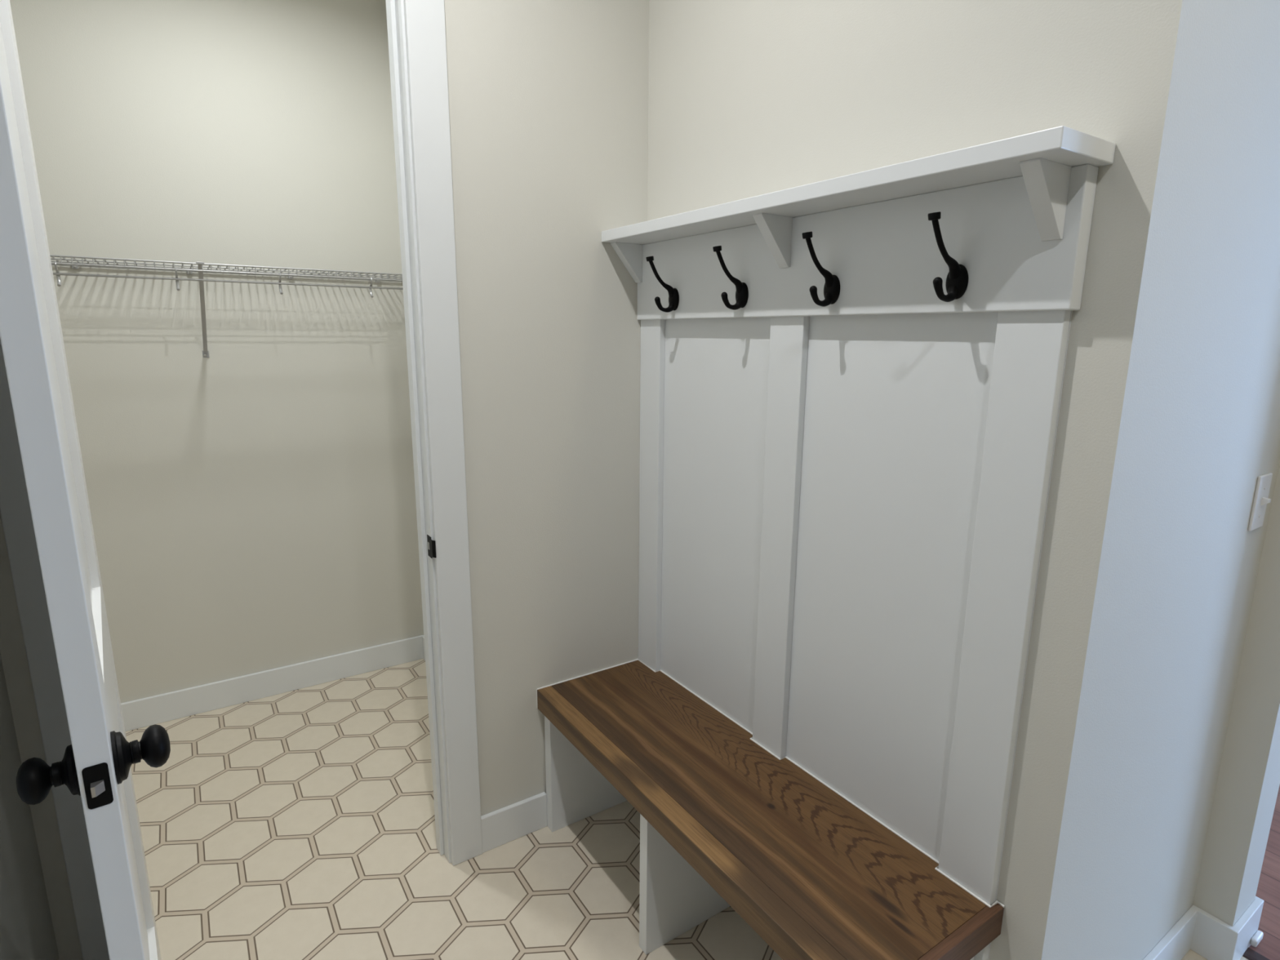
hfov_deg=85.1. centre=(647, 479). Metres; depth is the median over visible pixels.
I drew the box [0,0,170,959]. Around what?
door
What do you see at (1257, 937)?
door stop
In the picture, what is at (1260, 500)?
light switch
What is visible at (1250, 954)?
trim
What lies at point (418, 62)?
door frame
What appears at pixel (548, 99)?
wall
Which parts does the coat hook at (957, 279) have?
arm, plate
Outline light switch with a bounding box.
[1248,472,1272,531]
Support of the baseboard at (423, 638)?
attached to the wall
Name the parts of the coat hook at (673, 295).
arm, plate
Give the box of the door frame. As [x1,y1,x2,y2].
[0,0,482,959]
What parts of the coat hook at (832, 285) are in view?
arm, plate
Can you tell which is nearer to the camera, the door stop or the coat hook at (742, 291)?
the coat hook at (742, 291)
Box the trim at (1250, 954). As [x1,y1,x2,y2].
[1242,947,1270,959]
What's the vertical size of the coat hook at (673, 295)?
0.140 m
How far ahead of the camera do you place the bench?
1.55 m
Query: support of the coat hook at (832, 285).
attached to the wall panel
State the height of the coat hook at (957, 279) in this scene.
0.140 m
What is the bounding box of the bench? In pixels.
[536,658,1004,959]
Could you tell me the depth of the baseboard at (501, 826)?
2.07 m
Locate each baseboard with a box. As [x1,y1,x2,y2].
[120,635,423,731]
[422,635,425,660]
[480,791,546,853]
[1142,896,1263,959]
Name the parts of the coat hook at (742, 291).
arm, plate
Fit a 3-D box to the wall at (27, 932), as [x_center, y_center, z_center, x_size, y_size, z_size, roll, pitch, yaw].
[-1.191,0.215,-0.778,2.200,2.830,3.715,-7,14,-33]
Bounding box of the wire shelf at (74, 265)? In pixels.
[49,254,403,357]
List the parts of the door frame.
casing, door stop moulding, strike plate, casing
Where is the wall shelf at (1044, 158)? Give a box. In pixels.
[601,125,1115,282]
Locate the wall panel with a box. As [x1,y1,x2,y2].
[637,164,1098,959]
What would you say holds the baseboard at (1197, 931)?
attached to the wall at (1145, 783)
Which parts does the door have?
knob, latch plate, knob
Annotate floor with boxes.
[125,658,1279,959]
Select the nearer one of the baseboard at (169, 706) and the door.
the door
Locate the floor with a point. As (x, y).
(300, 824)
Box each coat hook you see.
[645,256,679,312]
[712,245,748,310]
[802,231,839,306]
[928,211,968,302]
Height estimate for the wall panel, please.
1.727 m
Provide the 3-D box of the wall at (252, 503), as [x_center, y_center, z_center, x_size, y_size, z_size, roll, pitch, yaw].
[-1.725,-0.482,2.561,1.620,2.830,0.100,-7,14,-33]
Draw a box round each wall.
[0,0,648,959]
[0,653,59,959]
[9,0,423,702]
[647,0,1279,959]
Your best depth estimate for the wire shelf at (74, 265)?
2.36 m
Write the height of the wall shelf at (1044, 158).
0.131 m
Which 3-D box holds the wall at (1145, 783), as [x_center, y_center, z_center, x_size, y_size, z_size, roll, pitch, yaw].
[0.762,-0.295,1.770,0.940,2.830,1.352,-7,14,-33]
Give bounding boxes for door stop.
[1250,930,1263,946]

